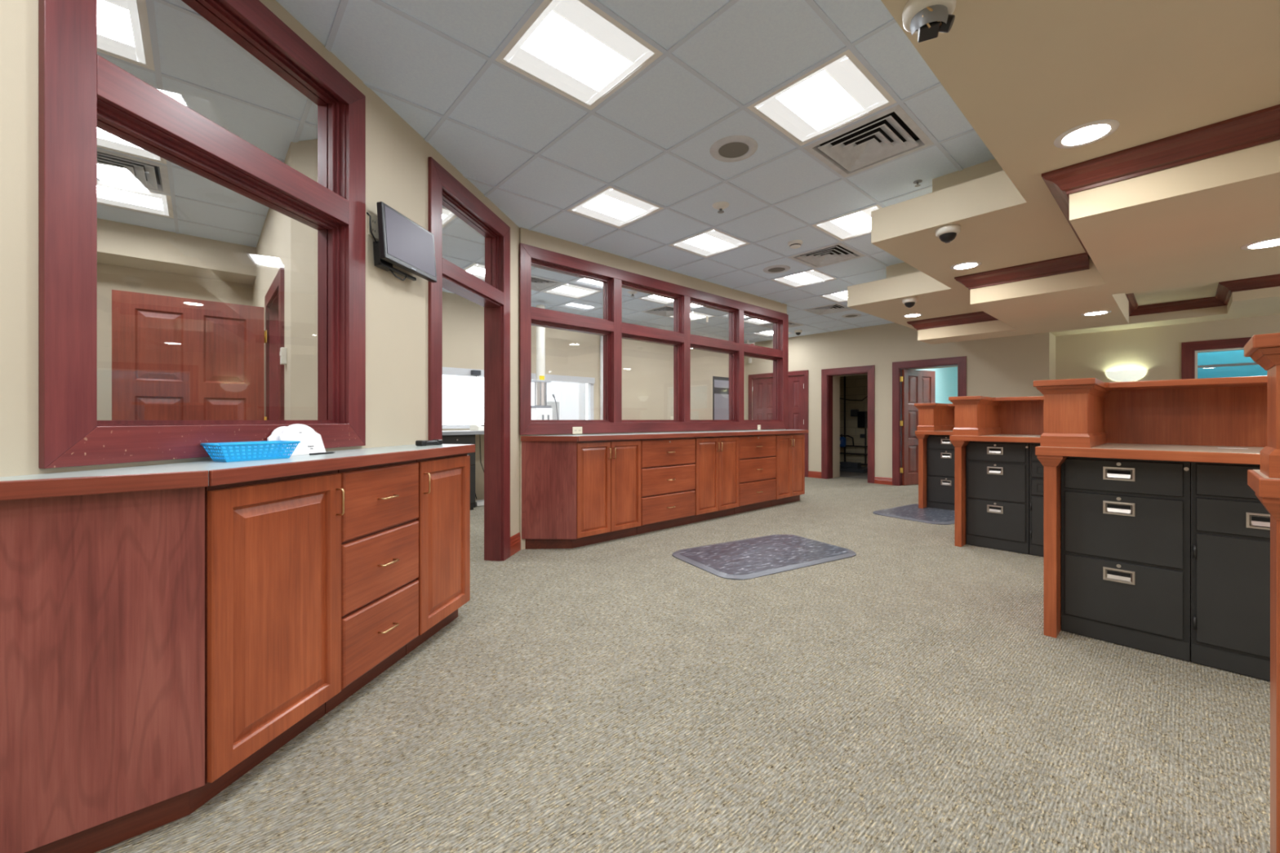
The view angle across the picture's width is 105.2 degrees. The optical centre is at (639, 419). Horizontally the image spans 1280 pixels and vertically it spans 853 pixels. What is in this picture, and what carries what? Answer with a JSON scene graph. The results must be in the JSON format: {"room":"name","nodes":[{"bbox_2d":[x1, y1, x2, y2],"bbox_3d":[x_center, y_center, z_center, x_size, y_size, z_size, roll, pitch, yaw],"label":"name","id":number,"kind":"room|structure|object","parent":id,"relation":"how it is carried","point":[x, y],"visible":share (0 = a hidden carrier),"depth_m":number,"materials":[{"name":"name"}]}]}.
{"room":"bank teller area","nodes":[
{"label":"bank teller area","id":0,"kind":"room"},
{"bbox_2d":[0,0,519,537],"bbox_3d":[-1.704,-0.281,1.528,0.151,2.972,6.068,0,0,10],"label":"wall","id":1,"kind":"structure","parent":0,"point":[397,156],"depth_m":2.45,"materials":[{"name":"beige paint"}]},
{"bbox_2d":[38,0,365,468],"bbox_3d":[-1.617,-0.775,1.960,0.172,1.820,1.220,0,0,10],"label":"window","id":2,"kind":"structure","parent":1,"relation":"in","point":[81,92],"depth_m":1.66,"materials":[{"name":"brown wood"}]},
{"bbox_2d":[368,212,378,239],"bbox_3d":[-1.432,-1.040,2.629,0.007,0.118,0.075,0,0,10],"label":"wall outlet","id":3,"kind":"object","parent":1,"relation":"attached to","point":[374,220],"visible":0.86,"depth_m":2.63,"materials":[{"name":"beige plastic"}]},
{"bbox_2d":[366,201,436,282],"bbox_3d":[-1.351,-0.968,2.806,0.112,0.365,0.478,0,0,10],"label":"wall monitor","id":4,"kind":"object","parent":1,"relation":"attached to","point":[402,243],"visible":1,"depth_m":2.73,"materials":[{"name":"black plastic"}]},
{"bbox_2d":[427,156,510,561],"bbox_3d":[-1.315,-0.240,3.702,0.174,2.870,1.165,0,0,10],"label":"door frame","id":5,"kind":"structure","parent":1,"relation":"in","point":[493,294],"depth_m":4.13,"materials":[{"name":"brown wood"}]},
{"bbox_2d":[510,532,520,556],"bbox_3d":[-1.121,1.115,4.381,0.018,0.160,0.240,0,0,10],"label":"baseboard","id":6,"kind":"structure","parent":1,"relation":"attached to","point":[515,540],"depth_m":4.38,"materials":[{"name":"brown wood"}]},
{"bbox_2d":[252,208,284,307],"bbox_3d":[-3.311,-0.281,4.413,0.120,2.972,2.690,0,0,-42],"label":"wall","id":7,"kind":"structure","parent":0,"point":[270,245],"depth_m":4.14,"materials":[{"name":"beige paint"}]},
{"bbox_2d":[111,266,284,420],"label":"door","id":8,"kind":"structure","parent":7,"relation":"in","point":[174,358],"depth_m":3.73,"materials":[{"name":"brown wood"}]},
{"bbox_2d":[284,138,317,420],"bbox_3d":[-1.997,-0.286,3.166,1.006,2.962,0.264,0,0,21],"label":"wall","id":9,"kind":"structure","parent":0,"point":[300,240],"depth_m":3.10,"materials":[{"name":"beige paint"}]},
{"bbox_2d":[97,262,744,500],"bbox_3d":[-2.685,-0.286,6.886,13.620,2.962,0.170,0,0,-42],"label":"wall","id":10,"kind":"structure","parent":0,"point":[647,368],"depth_m":7.12,"materials":[{"name":"beige paint"}]},
{"bbox_2d":[97,217,256,284],"bbox_3d":[-5.816,-1.621,3.645,4.630,0.292,0.460,0,0,-42],"label":"trim","id":11,"kind":"structure","parent":10,"relation":"attached to","point":[119,244],"depth_m":4.65,"materials":[{"name":"beige paint"}]},
{"bbox_2d":[442,335,603,428],"bbox_3d":[-1.762,-0.690,7.602,2.950,1.630,0.120,0,0,-42],"label":"window","id":12,"kind":"structure","parent":10,"relation":"in","point":[446,371],"depth_m":8.18,"materials":[{"name":"silver metal"}]},
{"bbox_2d":[712,376,728,419],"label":"window","id":13,"kind":"structure","parent":10,"relation":"in","point":[715,390],"depth_m":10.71,"materials":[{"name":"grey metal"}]},
{"bbox_2d":[442,430,484,435],"bbox_3d":[-1.905,0.672,7.051,3.800,1.046,0.621,0,0,-42],"label":"countertop","id":14,"kind":"structure","parent":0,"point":[445,432],"depth_m":6.31,"materials":[{"name":"white laminate"}]},
{"bbox_2d":[531,304,552,419],"bbox_3d":[-1.471,-0.775,7.311,0.373,1.851,0.262,0,0,-42],"label":"station","id":15,"kind":"object","parent":14,"relation":"on","point":[540,411],"visible":0.78,"depth_m":7.24,"materials":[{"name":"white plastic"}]},
{"bbox_2d":[97,0,995,343],"bbox_3d":[1.251,-1.889,2.908,14.150,0.256,11.050,0,0,-42],"label":"ceiling","id":16,"kind":"structure","parent":0,"point":[535,153],"depth_m":2.93,"materials":[{"name":"tile"}]},
{"bbox_2d":[97,0,155,71],"bbox_3d":[-2.475,-1.815,2.060,0.586,0.104,0.586,0,0,-42],"label":"ceiling light","id":17,"kind":"object","parent":16,"relation":"attached to","point":[123,33],"visible":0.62,"depth_m":2.24,"materials":[{"name":"white plastic"}]},
{"bbox_2d":[97,128,166,164],"bbox_3d":[-3.290,-1.815,2.966,0.586,0.104,0.586,0,0,-42],"label":"ceiling light","id":18,"kind":"object","parent":16,"relation":"attached to","point":[105,140],"visible":0.21,"depth_m":3.18,"materials":[{"name":"white plastic"}]},
{"bbox_2d":[97,148,170,195],"bbox_3d":[-3.698,-1.789,3.419,0.586,0.070,0.586,0,0,-42],"label":"ceiling vent","id":19,"kind":"object","parent":16,"relation":"in","point":[114,167],"visible":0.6,"depth_m":3.50,"materials":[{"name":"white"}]},
{"bbox_2d":[97,179,173,218],"bbox_3d":[-4.106,-1.815,3.873,0.586,0.104,0.586,0,0,-42],"label":"ceiling light","id":20,"kind":"object","parent":16,"relation":"attached to","point":[108,193],"visible":0.53,"depth_m":3.95,"materials":[{"name":"white plastic"}]},
{"bbox_2d":[442,207,457,227],"bbox_3d":[-1.931,-1.815,4.189,0.586,0.104,0.586,0,0,-42],"label":"ceiling light","id":21,"kind":"object","parent":16,"relation":"attached to","point":[447,215],"visible":0.09,"depth_m":4.27,"materials":[{"name":"white plastic"}]},
{"bbox_2d":[463,262,484,280],"bbox_3d":[-1.840,-1.815,5.911,0.586,0.104,0.586,0,0,-42],"label":"ceiling light","id":22,"kind":"object","parent":16,"relation":"attached to","point":[477,270],"visible":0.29,"depth_m":5.85,"materials":[{"name":"white plastic"}]},
{"bbox_2d":[531,275,564,291],"bbox_3d":[-1.387,-1.789,6.319,0.586,0.070,0.586,0,0,-42],"label":"ceiling vent","id":23,"kind":"object","parent":16,"relation":"in","point":[539,284],"visible":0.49,"depth_m":6.36,"materials":[{"name":"black"}]},
{"bbox_2d":[542,283,600,298],"bbox_3d":[-0.934,-1.815,6.727,0.586,0.104,0.586,0,0,-42],"label":"ceiling light","id":24,"kind":"object","parent":16,"relation":"attached to","point":[566,290],"visible":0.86,"depth_m":6.77,"materials":[{"name":"white plastic"}]},
{"bbox_2d":[494,0,662,110],"bbox_3d":[-0.300,-1.815,2.377,0.586,0.104,0.586,0,0,-42],"label":"ceiling light","id":25,"kind":"object","parent":16,"relation":"attached to","point":[574,49],"visible":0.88,"depth_m":2.37,"materials":[{"name":"white plastic"}]},
{"bbox_2d":[566,186,663,228],"bbox_3d":[-0.209,-1.815,4.099,0.586,0.104,0.586,0,0,-42],"label":"ceiling light","id":26,"kind":"object","parent":16,"relation":"attached to","point":[611,206],"visible":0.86,"depth_m":4.11,"materials":[{"name":"white plastic"}]},
{"bbox_2d":[638,294,673,304],"bbox_3d":[0.380,-1.815,7.089,0.586,0.104,0.586,0,0,-42],"label":"ceiling light","id":27,"kind":"object","parent":16,"relation":"attached to","point":[652,298],"visible":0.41,"depth_m":7.23,"materials":[{"name":"white plastic"}]},
{"bbox_2d":[641,305,673,316],"bbox_3d":[0.426,-1.789,7.950,0.586,0.070,0.586,0,0,-42],"label":"ceiling vent","id":28,"kind":"object","parent":16,"relation":"in","point":[666,310],"visible":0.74,"depth_m":7.99,"materials":[{"name":"black"}]},
{"bbox_2d":[668,311,715,321],"bbox_3d":[0.879,-1.815,8.358,0.586,0.104,0.586,0,0,-42],"label":"ceiling light","id":29,"kind":"object","parent":16,"relation":"attached to","point":[695,316],"visible":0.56,"depth_m":8.38,"materials":[{"name":"white plastic"}]},
{"bbox_2d":[668,228,750,257],"bbox_3d":[0.697,-1.815,4.914,0.586,0.104,0.586,0,0,-42],"label":"ceiling light","id":30,"kind":"object","parent":16,"relation":"attached to","point":[713,242],"visible":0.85,"depth_m":4.94,"materials":[{"name":"white plastic"}]},
{"bbox_2d":[712,201,729,213],"bbox_3d":[0.666,-1.738,4.029,0.140,0.058,0.140,0,0,-42],"label":"sprinkler head","id":31,"kind":"object","parent":16,"relation":"attached to","point":[720,206],"visible":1,"depth_m":4.01},
{"bbox_2d":[709,135,757,162],"bbox_3d":[0.611,-1.762,3.193,0.310,0.011,0.310,0,0,-42],"label":"ceiling speaker","id":32,"kind":"object","parent":16,"relation":"attached to","point":[731,148],"visible":1,"depth_m":3.18,"materials":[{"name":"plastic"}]},
{"bbox_2d":[763,265,790,273],"bbox_3d":[1.602,-1.762,5.739,0.310,0.011,0.310,0,0,-42],"label":"ceiling speaker","id":33,"kind":"object","parent":16,"relation":"attached to","point":[774,268],"visible":1,"depth_m":5.71,"materials":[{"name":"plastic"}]},
{"bbox_2d":[771,269,837,288],"bbox_3d":[2.057,-1.815,6.137,0.586,0.104,0.586,0,0,-42],"label":"ceiling light","id":34,"kind":"object","parent":16,"relation":"attached to","point":[813,276],"visible":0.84,"depth_m":6.18,"materials":[{"name":"white plastic"}]},
{"bbox_2d":[746,49,897,146],"bbox_3d":[1.014,-1.815,2.739,0.586,0.104,0.586,0,0,-42],"label":"ceiling light","id":35,"kind":"object","parent":16,"relation":"attached to","point":[841,91],"visible":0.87,"depth_m":2.73,"materials":[{"name":"white plastic"}]},
{"bbox_2d":[788,242,865,268],"bbox_3d":[2.011,-1.789,5.276,0.586,0.070,0.586,0,0,-42],"label":"ceiling vent","id":36,"kind":"object","parent":16,"relation":"in","point":[837,252],"visible":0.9,"depth_m":5.30,"materials":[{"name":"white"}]},
{"bbox_2d":[801,303,853,315],"bbox_3d":[3.009,-1.789,7.814,0.586,0.070,0.586,0,0,-42],"label":"ceiling vent","id":37,"kind":"object","parent":16,"relation":"in","point":[834,308],"visible":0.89,"depth_m":7.83,"materials":[{"name":"black"}]},
{"bbox_2d":[820,290,847,302],"bbox_3d":[2.963,-1.815,6.953,0.586,0.104,0.586,0,0,-42],"label":"ceiling light","id":38,"kind":"object","parent":16,"relation":"attached to","point":[842,296],"visible":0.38,"depth_m":7.06,"materials":[{"name":"white plastic"}]},
{"bbox_2d":[811,204,882,240],"bbox_3d":[1.966,-1.815,4.415,0.586,0.104,0.586,0,0,-42],"label":"ceiling light","id":39,"kind":"object","parent":16,"relation":"attached to","point":[856,224],"visible":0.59,"depth_m":4.47,"materials":[{"name":"white plastic"}]},
{"bbox_2d":[803,104,934,177],"bbox_3d":[1.467,-1.789,3.147,0.586,0.070,0.586,0,0,-42],"label":"ceiling vent","id":40,"kind":"object","parent":16,"relation":"in","point":[891,134],"visible":0.91,"depth_m":3.15,"materials":[{"name":"metal"}]},
{"bbox_2d":[546,381,586,419],"bbox_3d":[-1.742,-0.225,11.280,0.700,2.960,0.700,0,0,-42],"label":"window","id":41,"kind":"structure","parent":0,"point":[571,397],"depth_m":11.01,"materials":[{"name":"white"}]},
{"bbox_2d":[519,227,786,550],"bbox_3d":[0.528,-0.286,6.051,4.500,2.962,0.150,0,0,-42],"label":"wall partition","id":42,"kind":"structure","parent":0,"point":[534,238],"depth_m":5.30,"materials":[{"name":"beige paint"}]},
{"bbox_2d":[519,243,788,435],"bbox_3d":[0.527,-0.725,6.049,4.525,1.780,0.192,0,0,-42],"label":"window","id":43,"kind":"structure","parent":42,"relation":"in","point":[612,328],"depth_m":5.52,"materials":[{"name":"brown wood"}]},
{"bbox_2d":[886,158,1003,278],"bbox_3d":[2.676,-1.653,3.031,3.701,0.227,10.854,0,0,11],"label":"ceiling soffit","id":44,"kind":"structure","parent":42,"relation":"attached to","point":[991,166],"depth_m":3.49,"materials":[{"name":"beige paint"}]},
{"bbox_2d":[94,471,1270,852],"bbox_3d":[2.558,1.220,4.184,17.800,0.050,11.200,0,0,-42],"label":"floor","id":45,"kind":"structure","parent":0,"point":[907,693],"depth_m":1.92,"materials":[{"name":"carpet"}]},
{"bbox_2d":[0,487,204,852],"bbox_3d":[-1.581,0.697,1.389,0.514,0.997,0.258,0,0,-42],"label":"base cabinet","id":46,"kind":"object","parent":45,"relation":"on","point":[102,596],"visible":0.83,"depth_m":1.32,"materials":[{"name":"brown wood"}]},
{"bbox_2d":[189,470,344,814],"bbox_3d":[-1.395,0.697,1.743,0.384,0.997,0.508,0,0,10],"label":"base cabinet","id":47,"kind":"object","parent":45,"relation":"on","point":[273,546],"visible":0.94,"depth_m":1.65,"materials":[{"name":"brown wood"}]},
{"bbox_2d":[324,459,418,714],"bbox_3d":[-1.308,0.697,2.246,0.384,0.997,0.505,0,0,10],"label":"base cabinet","id":48,"kind":"object","parent":45,"relation":"on","point":[380,525],"visible":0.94,"depth_m":2.17,"materials":[{"name":"brown wood"}]},
{"bbox_2d":[405,453,470,654],"bbox_3d":[-1.222,0.697,2.739,0.384,0.997,0.490,0,0,10],"label":"base cabinet","id":49,"kind":"object","parent":45,"relation":"on","point":[444,482],"visible":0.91,"depth_m":2.68,"materials":[{"name":"brown wood"}]},
{"bbox_2d":[0,444,475,501],"bbox_3d":[-1.353,0.173,2.017,0.372,0.048,2.027,0,0,10],"label":"countertop","id":50,"kind":"structure","parent":49,"relation":"on","point":[208,473],"depth_m":1.48,"materials":[{"name":"grey laminate"}]},
{"bbox_2d":[200,440,300,462],"bbox_3d":[-1.451,0.117,1.833,0.131,0.066,0.267,0,0,26],"label":"plastic basket","id":51,"kind":"object","parent":50,"relation":"on","point":[233,451],"visible":1,"depth_m":1.80,"materials":[{"name":"blue plastic"}]},
{"bbox_2d":[266,426,287,440],"bbox_3d":[-1.488,0.088,2.066,0.032,0.122,0.170,0,0,13],"label":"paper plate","id":52,"kind":"object","parent":50,"relation":"on","point":[276,433],"visible":0.06,"depth_m":2.02,"materials":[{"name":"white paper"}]},
{"bbox_2d":[278,423,325,455],"bbox_3d":[-1.458,0.084,2.111,0.050,0.132,0.195,0,0,14],"label":"paper plate","id":53,"kind":"object","parent":50,"relation":"on","point":[311,442],"visible":0.79,"depth_m":2.12,"materials":[{"name":"white paper"}]},
{"bbox_2d":[415,439,442,445],"bbox_3d":[-1.233,0.134,2.863,0.052,0.031,0.170,0,0,18],"label":"telephone handset","id":54,"kind":"object","parent":50,"relation":"on","point":[435,442],"visible":1,"depth_m":2.83,"materials":[{"name":"black plastic"}]},
{"bbox_2d":[442,434,475,510],"bbox_3d":[-2.522,0.696,6.496,0.500,0.998,0.528,0,0,-42],"label":"drawer pedestal","id":55,"kind":"object","parent":45,"relation":"on","point":[446,439],"visible":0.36,"depth_m":6.43,"materials":[{"name":"black metal"}]},
{"bbox_2d":[521,441,576,549],"bbox_3d":[-0.835,0.697,4.489,0.370,0.997,0.346,0,0,-42],"label":"base cabinet","id":56,"kind":"object","parent":45,"relation":"on","point":[548,468],"visible":0.91,"depth_m":4.49,"materials":[{"name":"brown wood"}]},
{"bbox_2d":[571,439,640,548],"bbox_3d":[-0.385,0.697,4.869,0.800,0.997,0.382,0,0,-42],"label":"base cabinet","id":57,"kind":"object","parent":45,"relation":"on","point":[608,472],"visible":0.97,"depth_m":4.73,"materials":[{"name":"brown wood"}]},
{"bbox_2d":[636,437,695,534],"bbox_3d":[0.224,0.697,5.417,0.830,0.997,0.382,0,0,-42],"label":"base cabinet","id":58,"kind":"object","parent":45,"relation":"on","point":[668,466],"visible":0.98,"depth_m":5.28,"materials":[{"name":"brown wood"}]},
{"bbox_2d":[690,435,738,523],"bbox_3d":[0.837,0.697,5.969,0.810,0.997,0.382,0,0,-42],"label":"base cabinet","id":59,"kind":"object","parent":45,"relation":"on","point":[717,458],"visible":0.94,"depth_m":5.83,"materials":[{"name":"brown wood"}]},
{"bbox_2d":[520,429,808,441],"bbox_3d":[0.692,0.173,5.833,4.462,0.048,0.390,0,0,-42],"label":"countertop","id":60,"kind":"structure","parent":59,"relation":"on","point":[580,437],"depth_m":5.10,"materials":[{"name":"grey laminate"}]},
{"bbox_2d":[733,434,776,514],"bbox_3d":[1.451,0.697,6.521,0.830,0.997,0.382,0,0,-42],"label":"base cabinet","id":61,"kind":"object","parent":45,"relation":"on","point":[757,453],"visible":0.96,"depth_m":6.38,"materials":[{"name":"brown wood"}]},
{"bbox_2d":[672,534,856,579],"bbox_3d":[1.108,1.185,4.360,1.520,0.018,0.920,0,0,-30],"label":"floor mat","id":62,"kind":"object","parent":45,"relation":"on","point":[762,556],"visible":1,"depth_m":4.23,"materials":[{"name":"grey fabric"}]},
{"bbox_2d":[771,433,804,506],"bbox_3d":[2.040,0.697,7.051,0.745,0.997,0.382,0,0,-42],"label":"base cabinet","id":63,"kind":"object","parent":45,"relation":"on","point":[790,447],"visible":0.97,"depth_m":6.92,"materials":[{"name":"brown wood"}]},
{"bbox_2d":[840,461,867,473],"bbox_3d":[4.929,1.095,11.565,0.700,0.200,1.000,0,0,-42],"label":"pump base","id":64,"kind":"object","parent":45,"relation":"on","point":[855,467],"visible":0.71,"depth_m":11.26,"materials":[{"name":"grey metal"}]},
{"bbox_2d":[872,503,954,524],"bbox_3d":[3.699,1.185,6.234,1.300,0.018,0.920,0,0,-34],"label":"floor mat","id":65,"kind":"object","parent":45,"relation":"on","point":[909,512],"visible":0.58,"depth_m":6.11,"materials":[{"name":"grey rubber"}]},
{"bbox_2d":[914,403,954,508],"bbox_3d":[4.388,0.489,6.471,1.020,1.412,1.060,0,0,-42],"label":"station","id":66,"kind":"object","parent":45,"relation":"on","point":[934,419],"visible":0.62,"depth_m":6.50,"materials":[{"name":"brown wood"}]},
{"bbox_2d":[914,403,954,406],"bbox_3d":[4.388,-0.200,6.471,1.020,0.034,1.060,0,0,-42],"label":"shelf","id":67,"kind":"object","parent":66,"relation":"attached to","point":[915,404],"depth_m":6.46,"materials":[{"name":"brown wood"}]},
{"bbox_2d":[927,435,954,510],"bbox_3d":[4.192,0.697,6.556,0.516,0.987,0.475,0,0,-42],"label":"filing cabinet","id":68,"kind":"object","parent":45,"relation":"on","point":[940,451],"visible":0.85,"depth_m":6.44,"materials":[{"name":"black metal"}]},
{"bbox_2d":[948,395,1043,546],"bbox_3d":[3.655,0.489,4.580,1.020,1.412,1.060,0,0,-42],"label":"station","id":69,"kind":"object","parent":45,"relation":"on","point":[976,418],"visible":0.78,"depth_m":4.62,"materials":[{"name":"brown wood"}]},
{"bbox_2d":[948,395,1043,401],"bbox_3d":[3.655,-0.200,4.580,1.020,0.034,1.060,0,0,-42],"label":"shelf","id":70,"kind":"object","parent":69,"relation":"attached to","point":[967,398],"depth_m":4.59,"materials":[{"name":"brown wood"}]},
{"bbox_2d":[966,440,1029,554],"bbox_3d":[3.459,0.697,4.665,0.516,0.987,0.475,0,0,-42],"label":"filing cabinet","id":71,"kind":"object","parent":45,"relation":"on","point":[997,473],"visible":0.98,"depth_m":4.49,"materials":[{"name":"black metal"}]},
{"bbox_2d":[1029,442,1043,556],"bbox_3d":[3.775,0.697,4.314,0.517,0.987,0.460,0,0,-42],"label":"filing cabinet","id":72,"kind":"object","parent":45,"relation":"on","point":[1036,468],"visible":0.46,"depth_m":4.29,"materials":[{"name":"black metal"}]},
{"bbox_2d":[1061,456,1190,661],"bbox_3d":[2.723,0.697,2.748,0.516,0.987,0.485,0,0,-42],"label":"filing cabinet","id":73,"kind":"object","parent":45,"relation":"on","point":[1126,522],"visible":0.97,"depth_m":2.56,"materials":[{"name":"black metal"}]},
{"bbox_2d":[1033,375,1266,638],"bbox_3d":[2.916,0.489,2.664,1.020,1.412,1.060,0,0,-42],"label":"station","id":74,"kind":"object","parent":45,"relation":"on","point":[1185,420],"visible":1,"depth_m":2.71,"materials":[{"name":"brown wood"}]},
{"bbox_2d":[1033,375,1266,391],"bbox_3d":[2.916,-0.200,2.664,1.020,0.034,1.060,0,0,-42],"label":"shelf","id":75,"kind":"object","parent":74,"relation":"attached to","point":[1245,383],"depth_m":2.66,"materials":[{"name":"brown wood"}]},
{"bbox_2d":[1190,462,1270,680],"bbox_3d":[3.040,0.697,2.394,0.517,0.987,0.460,0,0,-42],"label":"filing cabinet","id":76,"kind":"object","parent":45,"relation":"on","point":[1230,526],"visible":0.9,"depth_m":2.31,"materials":[{"name":"black metal"}]},
{"bbox_2d":[1244,333,1279,852],"bbox_3d":[2.046,0.489,0.970,0.340,1.412,1.060,0,0,-42],"label":"station","id":77,"kind":"object","parent":45,"relation":"on","point":[1264,349],"visible":1,"depth_m":1.26,"materials":[{"name":"brown wood"}]},
{"bbox_2d":[1244,333,1279,356],"bbox_3d":[2.022,-0.200,0.948,0.275,0.034,1.060,0,0,-42],"label":"shelf","id":78,"kind":"object","parent":77,"relation":"attached to","point":[1259,344],"depth_m":1.24,"materials":[{"name":"brown wood"}]},
{"bbox_2d":[840,374,867,466],"bbox_3d":[5.410,-0.286,12.078,0.200,2.962,3.280,0,0,-42],"label":"wall","id":79,"kind":"structure","parent":0,"point":[856,386],"depth_m":12.07,"materials":[{"name":"paint"}]},
{"bbox_2d":[857,411,866,427],"bbox_3d":[5.391,-0.005,11.859,0.120,0.390,0.190,0,0,-42],"label":"control panel","id":80,"kind":"object","parent":79,"relation":"attached to","point":[861,415],"visible":1,"depth_m":11.81,"materials":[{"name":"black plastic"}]},
{"bbox_2d":[744,323,1055,478],"bbox_3d":[4.410,-0.281,9.578,0.530,2.972,5.660,0,0,-42],"label":"wall","id":81,"kind":"structure","parent":0,"point":[1008,366],"depth_m":9.05,"materials":[{"name":"beige paint"}]},
{"bbox_2d":[748,369,808,477],"bbox_3d":[3.021,0.080,10.749,0.074,2.230,1.490,0,0,-42],"label":"door","id":82,"kind":"structure","parent":81,"relation":"in","point":[762,388],"depth_m":10.50,"materials":[{"name":"brown wood"}]},
{"bbox_2d":[821,364,874,483],"bbox_3d":[4.122,0.085,9.635,0.222,2.220,1.050,0,0,-42],"label":"door frame","id":83,"kind":"structure","parent":81,"relation":"in","point":[827,375],"depth_m":9.87,"materials":[{"name":"brown wood"}]},
{"bbox_2d":[874,476,892,484],"bbox_3d":[4.508,1.130,9.060,0.018,0.130,0.320,0,0,-42],"label":"baseboard","id":84,"kind":"structure","parent":81,"relation":"attached to","point":[878,480],"depth_m":9.05,"materials":[{"name":"brown wood"}]},
{"bbox_2d":[892,355,966,485],"bbox_3d":[5.328,0.072,8.803,0.901,2.245,1.160,0,0,-42],"label":"door","id":85,"kind":"structure","parent":81,"relation":"in","point":[909,387],"depth_m":8.88,"materials":[{"name":"brown wood"}]},
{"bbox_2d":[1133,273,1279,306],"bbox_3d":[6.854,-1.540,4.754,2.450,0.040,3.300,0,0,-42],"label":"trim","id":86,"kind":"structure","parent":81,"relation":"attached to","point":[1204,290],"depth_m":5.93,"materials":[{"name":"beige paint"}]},
{"bbox_2d":[920,366,957,404],"bbox_3d":[6.968,-0.286,9.680,3.390,2.962,2.170,0,0,-42],"label":"wall","id":87,"kind":"structure","parent":0,"point":[946,378],"depth_m":11.00,"materials":[{"name":"teal paint"}]},
{"bbox_2d":[847,0,1279,336],"bbox_3d":[4.456,-1.423,2.934,9.350,0.235,6.800,0,0,-42],"label":"ceiling soffit","id":88,"kind":"structure","parent":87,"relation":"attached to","point":[1024,74],"depth_m":1.99,"materials":[{"name":"beige paint"}]},
{"bbox_2d":[902,0,956,42],"bbox_3d":[0.906,-1.254,1.535,0.148,0.103,0.148,0,0,25],"label":"security camera","id":89,"kind":"object","parent":88,"relation":"attached to","point":[925,18],"visible":1,"depth_m":1.50,"materials":[{"name":"white plastic"}]},
{"bbox_2d":[935,223,960,243],"bbox_3d":[2.098,-1.258,3.334,0.148,0.094,0.148,0,0,25],"label":"security camera","id":90,"kind":"object","parent":88,"relation":"attached to","point":[947,233],"visible":1,"depth_m":3.29,"materials":[{"name":"white plastic"}]},
{"bbox_2d":[950,261,982,270],"bbox_3d":[2.757,-1.302,4.142,0.224,0.006,0.224,0,0,-42],"label":"recessed light","id":91,"kind":"object","parent":88,"relation":"attached to","point":[965,265],"visible":1,"depth_m":4.13,"materials":[{"name":"white glass"}]},
{"bbox_2d":[1053,119,1119,148],"bbox_3d":[2.037,-1.302,2.236,0.224,0.006,0.224,0,0,-42],"label":"recessed light","id":92,"kind":"object","parent":88,"relation":"attached to","point":[1082,135],"visible":1,"depth_m":2.23,"materials":[{"name":"white glass"}]},
{"bbox_2d":[1125,274,1279,316],"bbox_3d":[6.858,-1.464,4.761,2.265,0.112,3.105,0,0,-42],"label":"trim","id":93,"kind":"structure","parent":88,"relation":"attached to","point":[1224,289],"depth_m":6.04,"materials":[{"name":"brown wood"}]},
{"bbox_2d":[917,139,1279,344],"bbox_3d":[4.717,-1.180,3.010,4.200,0.250,6.566,0,0,-42],"label":"ceiling soffit","id":94,"kind":"structure","parent":0,"point":[1190,223],"depth_m":2.94,"materials":[{"name":"beige paint"}]},
{"bbox_2d":[906,311,998,330],"bbox_3d":[4.141,-1.249,6.326,0.620,0.112,1.066,0,0,-42],"label":"trim","id":95,"kind":"structure","parent":94,"relation":"attached to","point":[977,317],"depth_m":6.16,"materials":[{"name":"brown wood"}]},
{"bbox_2d":[954,252,1088,290],"bbox_3d":[3.912,-1.249,4.802,1.960,0.112,0.906,0,0,-42],"label":"trim","id":96,"kind":"structure","parent":94,"relation":"attached to","point":[1078,262],"depth_m":4.12,"materials":[{"name":"brown wood"}]},
{"bbox_2d":[1041,104,1279,258],"bbox_3d":[4.417,-1.249,1.489,1.920,0.112,4.705,0,0,-42],"label":"trim","id":97,"kind":"structure","parent":94,"relation":"attached to","point":[1261,126],"depth_m":2.29,"materials":[{"name":"brown wood"}]},
{"bbox_2d":[1240,236,1279,249],"bbox_3d":[3.759,-1.052,2.918,0.224,0.006,0.224,0,0,-42],"label":"recessed light","id":98,"kind":"object","parent":94,"relation":"attached to","point":[1271,242],"visible":1,"depth_m":2.93,"materials":[{"name":"white glass"}]},
{"bbox_2d":[1055,314,1279,382],"bbox_3d":[8.429,-0.286,5.620,0.150,2.962,5.600,0,0,-42],"label":"wall","id":99,"kind":"structure","parent":0,"point":[1157,350],"depth_m":6.93,"materials":[{"name":"beige paint"}]},
{"bbox_2d":[1105,369,1146,382],"bbox_3d":[6.983,-0.625,7.037,0.104,0.160,0.430,0,0,-42],"label":"wall sconce","id":100,"kind":"object","parent":99,"relation":"attached to","point":[1132,375],"visible":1,"depth_m":7.01,"materials":[{"name":"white glass"}]},
{"bbox_2d":[1181,337,1258,379],"bbox_3d":[8.002,-0.318,6.056,0.142,1.465,1.740,0,0,-42],"label":"window","id":101,"kind":"structure","parent":99,"relation":"in","point":[1189,366],"depth_m":6.53,"materials":[{"name":"brown wood"}]},
{"bbox_2d":[1197,350,1266,378],"bbox_3d":[8.214,-0.355,6.315,0.440,2.700,2.200,0,0,-42],"label":"wall","id":102,"kind":"structure","parent":0,"point":[1236,356],"depth_m":6.73,"materials":[{"name":"teal paint"}]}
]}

